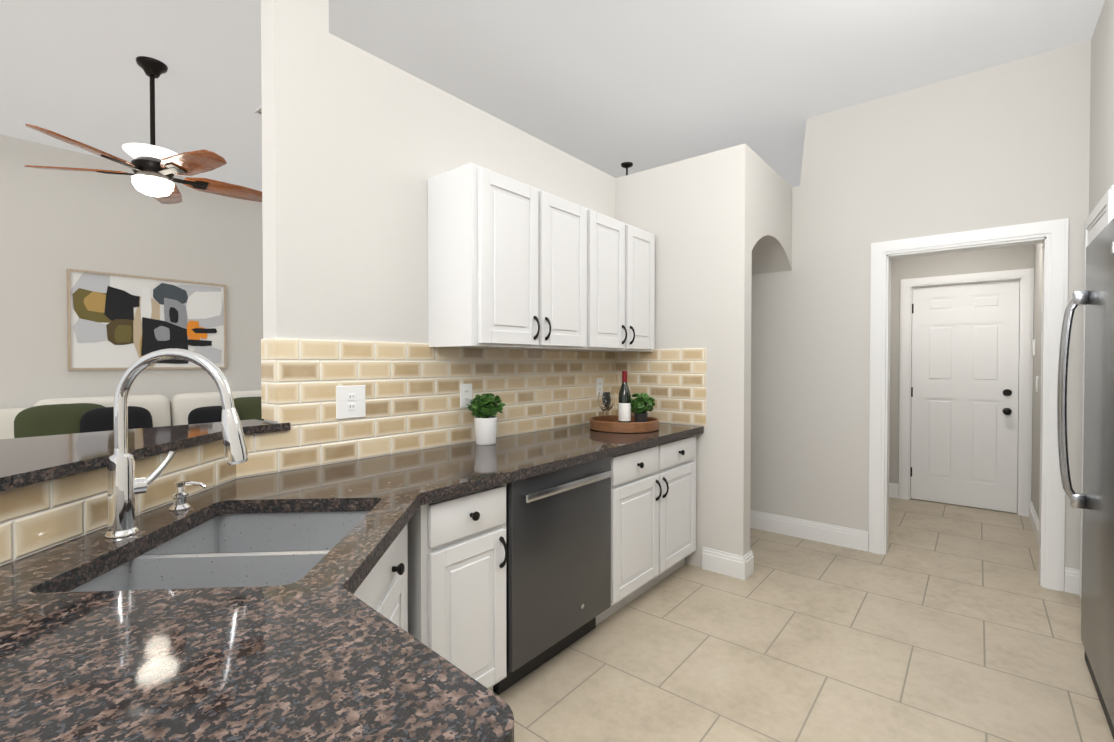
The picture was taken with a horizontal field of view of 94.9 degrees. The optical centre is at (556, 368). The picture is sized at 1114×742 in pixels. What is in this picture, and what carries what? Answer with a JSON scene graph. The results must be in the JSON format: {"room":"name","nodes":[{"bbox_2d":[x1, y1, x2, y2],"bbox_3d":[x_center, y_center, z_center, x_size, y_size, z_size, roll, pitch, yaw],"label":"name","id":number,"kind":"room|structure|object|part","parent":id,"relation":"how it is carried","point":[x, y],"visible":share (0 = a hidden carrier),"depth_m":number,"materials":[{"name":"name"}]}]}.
{"room":"kitchen","nodes":[
{"label":"kitchen","id":0,"kind":"room"},
{"bbox_2d":[0,134,262,408],"bbox_3d":[-3.488,-0.299,5.055,0.120,3.050,11.500,1,1,39],"label":"wall","id":1,"kind":"structure","parent":0,"point":[55,225],"depth_m":4.38,"materials":[{"name":"grey paint"}]},
{"bbox_2d":[67,268,226,369],"bbox_3d":[-3.689,-0.411,4.684,0.035,0.839,1.156,1,1,39],"label":"painting","id":2,"kind":"object","parent":1,"relation":"attached to","point":[115,321],"visible":0.92,"depth_m":4.59,"materials":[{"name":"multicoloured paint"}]},
{"bbox_2d":[261,0,615,422],"bbox_3d":[-0.035,-0.275,3.144,0.120,3.050,3.240,1,1,39],"label":"wall","id":3,"kind":"structure","parent":0,"point":[398,137],"depth_m":2.09,"materials":[{"name":"grey paint"}]},
{"bbox_2d":[261,338,277,420],"bbox_3d":[-1.064,0.040,1.892,0.128,0.301,0.008,1,1,39],"label":"backsplash","id":4,"kind":"structure","parent":3,"relation":"attached to","point":[269,377],"depth_m":1.88,"materials":[{"name":"tile"}]},
{"bbox_2d":[277,338,615,471],"bbox_3d":[-0.300,0.123,2.726,0.008,0.488,2.250,1,1,39],"label":"backsplash","id":5,"kind":"structure","parent":3,"relation":"attached to","point":[412,396],"depth_m":2.30,"materials":[{"name":"tile"}]},
{"bbox_2d":[336,385,365,418],"bbox_3d":[-0.832,0.135,2.067,0.008,0.132,0.125,1,1,39],"label":"outlet","id":6,"kind":"object","parent":5,"relation":"attached to","point":[350,401],"visible":1,"depth_m":2.06,"materials":[{"name":"white plastic"}]},
{"bbox_2d":[460,383,471,407],"bbox_3d":[-0.449,0.135,2.532,0.008,0.118,0.078,1,1,39],"label":"outlet","id":7,"kind":"object","parent":5,"relation":"attached to","point":[465,393],"visible":0.94,"depth_m":2.53,"materials":[{"name":"white plastic"}]},
{"bbox_2d":[596,378,602,395],"bbox_3d":[0.285,0.123,3.423,0.008,0.118,0.078,1,1,39],"label":"outlet","id":8,"kind":"object","parent":5,"relation":"attached to","point":[599,384],"visible":0.92,"depth_m":3.42,"materials":[{"name":"white plastic"}]},
{"bbox_2d":[428,163,599,350],"bbox_3d":[-0.188,-0.489,2.604,0.323,0.776,0.892,1,1,39],"label":"upper cabinet","id":9,"kind":"object","parent":3,"relation":"attached to","point":[515,264],"depth_m":2.34,"materials":[{"name":"white wood"}]},
{"bbox_2d":[592,213,654,351],"bbox_3d":[0.265,-0.496,3.154,0.323,0.776,0.836,1,1,39],"label":"upper cabinet","id":10,"kind":"object","parent":3,"relation":"attached to","point":[627,252],"depth_m":3.10,"materials":[{"name":"white wood"}]},
{"bbox_2d":[0,0,1104,190],"bbox_3d":[-0.678,-1.845,2.721,10.500,0.100,11.500,1,1,39],"label":"ceiling","id":11,"kind":"structure","parent":0,"point":[608,87],"depth_m":3.00,"materials":[{"name":"grey paint"}]},
{"bbox_2d":[24,56,261,203],"bbox_3d":[-2.355,-1.411,3.046,1.213,0.774,1.180,1,1,39],"label":"ceiling fan","id":12,"kind":"object","parent":11,"relation":"hanging from","point":[155,169],"visible":1,"depth_m":2.96,"materials":[{"name":"brown wood"}]},
{"bbox_2d":[255,106,261,114],"bbox_3d":[-1.954,-1.797,3.579,0.260,0.015,0.200,1,1,39],"label":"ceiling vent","id":13,"kind":"object","parent":11,"relation":"in","point":[259,110],"visible":0.12,"depth_m":3.57,"materials":[{"name":"white"}]},
{"bbox_2d":[621,162,632,174],"bbox_3d":[0.623,-1.756,4.553,0.110,0.123,0.110,1,1,39],"label":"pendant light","id":14,"kind":"object","parent":11,"relation":"attached to","point":[626,165],"visible":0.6,"depth_m":4.53,"materials":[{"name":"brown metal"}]},
{"bbox_2d":[616,144,751,567],"bbox_3d":[0.798,-0.040,3.356,0.900,2.575,0.120,1,1,39],"label":"wall","id":15,"kind":"structure","parent":0,"point":[693,215],"depth_m":3.15,"materials":[{"name":"grey paint"}]},
{"bbox_2d":[616,348,705,426],"bbox_3d":[0.669,0.115,3.380,0.657,0.488,0.008,1,1,39],"label":"backsplash","id":16,"kind":"structure","parent":15,"relation":"attached to","point":[672,382],"depth_m":3.32,"materials":[{"name":"tile"}]},
{"bbox_2d":[702,547,745,579],"bbox_3d":[1.011,1.183,3.107,0.266,0.135,0.016,1,1,39],"label":"baseboard","id":17,"kind":"structure","parent":15,"relation":"attached to","point":[723,563],"depth_m":3.10,"materials":[{"name":"white wood"}]},
{"bbox_2d":[742,550,753,579],"bbox_3d":[1.151,1.183,3.080,0.016,0.135,0.152,1,1,39],"label":"baseboard","id":18,"kind":"structure","parent":15,"relation":"attached to","point":[749,566],"depth_m":3.08,"materials":[{"name":"white wood"}]},
{"bbox_2d":[752,150,791,274],"bbox_3d":[1.112,-1.028,3.725,0.900,0.610,0.870,1,1,39],"label":"wall","id":19,"kind":"structure","parent":0,"point":[771,220],"depth_m":3.51,"materials":[{"name":"grey paint"}]},
{"bbox_2d":[493,497,1113,741],"bbox_3d":[-0.678,1.305,2.761,10.500,0.100,11.500,1,1,39],"label":"floor","id":20,"kind":"structure","parent":0,"point":[941,622],"depth_m":2.26,"materials":[{"name":"tile"}]},
{"bbox_2d":[0,390,263,438],"bbox_3d":[-3.283,0.731,4.420,0.960,1.006,2.160,1,1,39],"label":"sofa","id":21,"kind":"object","parent":20,"relation":"on","point":[54,416],"visible":0.25,"depth_m":4.07,"materials":[{"name":"fabric"}]},
{"bbox_2d":[353,503,507,691],"bbox_3d":[-0.453,0.850,1.211,0.548,0.848,0.596,1,1,39],"label":"base cabinet","id":22,"kind":"object","parent":20,"relation":"on","point":[435,580],"depth_m":1.70,"materials":[{"name":"white wood"}]},
{"bbox_2d":[433,484,505,522],"bbox_3d":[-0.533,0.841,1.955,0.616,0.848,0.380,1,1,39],"label":"drawer","id":23,"kind":"object","parent":22,"relation":"attached to","point":[490,503],"depth_m":1.80,"materials":[{"name":"white wood"}]},
{"bbox_2d":[596,435,695,624],"bbox_3d":[0.336,0.828,3.010,0.616,0.848,0.993,1,1,39],"label":"base cabinet","id":24,"kind":"object","parent":20,"relation":"on","point":[653,488],"depth_m":2.73,"materials":[{"name":"white wood"}]},
{"bbox_2d":[0,423,703,741],"bbox_3d":[-0.245,0.400,1.549,1.574,0.040,3.982,1,1,39],"label":"countertop","id":25,"kind":"structure","parent":24,"relation":"on","point":[319,651],"depth_m":0.74,"materials":[{"name":"stone"}]},
{"bbox_2d":[104,348,247,537],"bbox_3d":[-0.887,0.169,1.193,0.240,0.430,0.231,1,1,39],"label":"faucet","id":26,"kind":"object","parent":25,"relation":"on","point":[125,486],"visible":1,"depth_m":1.18,"materials":[{"name":"silver metal"}]},
{"bbox_2d":[169,481,205,510],"bbox_3d":[-1.006,0.344,1.390,0.075,0.074,0.073,1,1,39],"label":"soap dispenser","id":27,"kind":"object","parent":25,"relation":"on","point":[179,497],"visible":1,"depth_m":1.38,"materials":[{"name":"silver metal"}]},
{"bbox_2d":[69,511,369,591],"bbox_3d":[-0.719,0.535,1.197,0.496,0.218,0.631,0,1,-4],"label":"sink","id":28,"kind":"object","parent":25,"relation":"in","point":[252,550],"visible":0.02,"depth_m":1.17,"materials":[{"name":"silver metal"}]},
{"bbox_2d":[467,393,505,444],"bbox_3d":[-0.342,0.244,2.492,0.187,0.246,0.186,1,1,39],"label":"potted plant","id":29,"kind":"object","parent":25,"relation":"on","point":[486,408],"visible":1,"depth_m":2.45,"materials":[{"name":"green plant"}]},
{"bbox_2d":[590,371,658,432],"bbox_3d":[0.401,0.188,3.057,0.410,0.345,0.410,1,1,39],"label":"tray","id":30,"kind":"object","parent":25,"relation":"on","point":[624,420],"visible":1,"depth_m":3.04,"materials":[{"name":"brown wood"}]},
{"bbox_2d":[493,457,611,694],"bbox_3d":[-0.177,0.834,2.349,0.648,0.841,0.668,1,1,39],"label":"dishwasher","id":31,"kind":"object","parent":24,"relation":"in","point":[558,563],"visible":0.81,"depth_m":2.11,"materials":[{"name":"grey metal"}]},
{"bbox_2d":[1057,218,1113,738],"bbox_3d":[2.265,0.374,1.647,0.876,1.790,0.910,1,1,39],"label":"refrigerator","id":32,"kind":"object","parent":20,"relation":"on","point":[1094,500],"visible":1,"depth_m":1.95,"materials":[{"name":"grey metal"}]},
{"bbox_2d":[750,40,1090,569],"bbox_3d":[2.018,-0.281,3.631,2.670,3.050,0.120,1,1,39],"label":"wall","id":33,"kind":"structure","parent":0,"point":[1006,144],"depth_m":3.47,"materials":[{"name":"grey paint"}]},
{"bbox_2d":[750,510,868,551],"bbox_3d":[1.531,1.172,3.962,1.521,0.135,0.016,1,1,39],"label":"baseboard","id":34,"kind":"structure","parent":33,"relation":"attached to","point":[852,538],"depth_m":3.70,"materials":[{"name":"white wood"}]},
{"bbox_2d":[868,218,1068,590],"bbox_3d":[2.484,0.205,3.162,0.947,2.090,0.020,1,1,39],"label":"door frame","id":35,"kind":"structure","parent":33,"relation":"attached to","point":[1054,233],"depth_m":2.93,"materials":[{"name":"white wood"}]},
{"bbox_2d":[1064,567,1079,594],"bbox_3d":[2.882,1.186,2.849,0.078,0.135,0.016,1,1,39],"label":"baseboard","id":36,"kind":"structure","parent":33,"relation":"attached to","point":[1071,580],"depth_m":2.85,"materials":[{"name":"white wood"}]},
{"bbox_2d":[889,244,1033,498],"bbox_3d":[3.576,0.006,4.631,1.070,2.450,0.120,1,1,39],"label":"wall","id":37,"kind":"structure","parent":0,"point":[994,259],"depth_m":4.72,"materials":[{"name":"grey paint"}]},
{"bbox_2d":[889,483,898,497],"bbox_3d":[3.176,1.160,4.886,0.146,0.135,0.016,1,1,39],"label":"baseboard","id":38,"kind":"structure","parent":37,"relation":"attached to","point":[893,490],"depth_m":4.86,"materials":[{"name":"white wood"}]},
{"bbox_2d":[910,279,1019,512],"bbox_3d":[3.597,0.232,4.544,0.748,1.985,0.111,1,1,39],"label":"hall door","id":39,"kind":"structure","parent":37,"relation":"in","point":[965,373],"depth_m":4.54,"materials":[{"name":"white wood"}]},
{"bbox_3d":[3.572,0.209,4.545,0.708,1.620,0.080,1,1,39],"label":"hall door hardware","id":40,"kind":"part","parent":39,"relation":"part of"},
{"bbox_2d":[899,268,1033,516],"bbox_3d":[3.626,0.199,4.579,0.920,2.065,0.140,1,1,39],"label":"door frame","id":41,"kind":"structure","parent":37,"relation":"attached to","point":[1026,370],"depth_m":4.33,"materials":[{"name":"white wood"}]},
{"bbox_2d":[1031,243,1041,518],"bbox_3d":[3.514,0.019,3.619,0.120,2.450,1.760,1,1,39],"label":"wall","id":42,"kind":"structure","parent":0,"point":[1036,372],"depth_m":3.95,"materials":[{"name":"grey paint"}]},
{"bbox_2d":[1029,501,1038,545],"bbox_3d":[3.424,1.176,3.631,0.016,0.135,1.640,1,1,39],"label":"baseboard","id":43,"kind":"structure","parent":42,"relation":"attached to","point":[1033,518],"depth_m":3.89,"materials":[{"name":"white wood"}]},
{"bbox_2d":[1032,339,1035,355],"bbox_3d":[3.838,-0.167,4.115,0.012,0.130,0.120,1,1,39],"label":"light switch","id":44,"kind":"object","parent":42,"relation":"attached to","point":[1034,347],"depth_m":4.07,"materials":[{"name":"white plastic"}]},
{"bbox_2d":[1036,376,1037,391],"bbox_3d":[3.674,0.120,3.917,0.010,0.120,0.080,1,1,39],"label":"light switch","id":45,"kind":"object","parent":42,"relation":"attached to","point":[1036,376],"depth_m":3.90,"materials":[{"name":"white plastic"}]},
{"bbox_2d":[1089,0,1113,214],"bbox_3d":[2.709,-0.267,2.465,0.120,3.050,0.800,1,1,39],"label":"wall","id":46,"kind":"structure","parent":0,"point":[1101,173],"depth_m":2.52,"materials":[{"name":"grey paint"}]},
{"bbox_2d":[1088,212,1105,244],"bbox_3d":[2.680,0.262,2.541,0.010,1.975,0.540,1,1,39],"label":"door","id":47,"kind":"structure","parent":46,"relation":"in","point":[1099,226],"depth_m":2.53,"materials":[{"name":"white wood"}]},
{"bbox_2d":[1080,185,1113,597],"bbox_3d":[2.676,0.222,2.541,0.020,2.070,0.705,1,1,39],"label":"door frame","id":48,"kind":"structure","parent":46,"relation":"attached to","point":[1104,205],"depth_m":2.76,"materials":[{"name":"white"}]},
{"bbox_3d":[-1.099,0.761,0.802,1.471,1.037,1.750,1,1,39],"label":"wall","id":49,"kind":"structure","parent":0,"visible":0},
{"bbox_2d":[0,440,235,565],"bbox_3d":[-1.093,0.318,0.704,0.008,0.149,2.102,0,1,-1],"label":"backsplash","id":50,"kind":"structure","parent":49,"relation":"attached to","point":[38,517],"depth_m":1.17,"materials":[{"name":"tile"}]},
{"bbox_2d":[0,419,289,491],"bbox_3d":[-1.104,0.226,0.835,1.573,0.027,1.764,1,1,39],"label":"bar ledge","id":51,"kind":"object","parent":49,"relation":"on","point":[25,461],"visible":0.94,"depth_m":1.35,"materials":[{"name":"stone"}]},
{"bbox_2d":[236,431,278,478],"bbox_3d":[-1.060,0.304,1.806,0.008,0.149,0.140,1,1,39],"label":"backsplash","id":52,"kind":"structure","parent":49,"relation":"attached to","point":[262,448],"depth_m":1.81,"materials":[{"name":"tile"}]}
]}

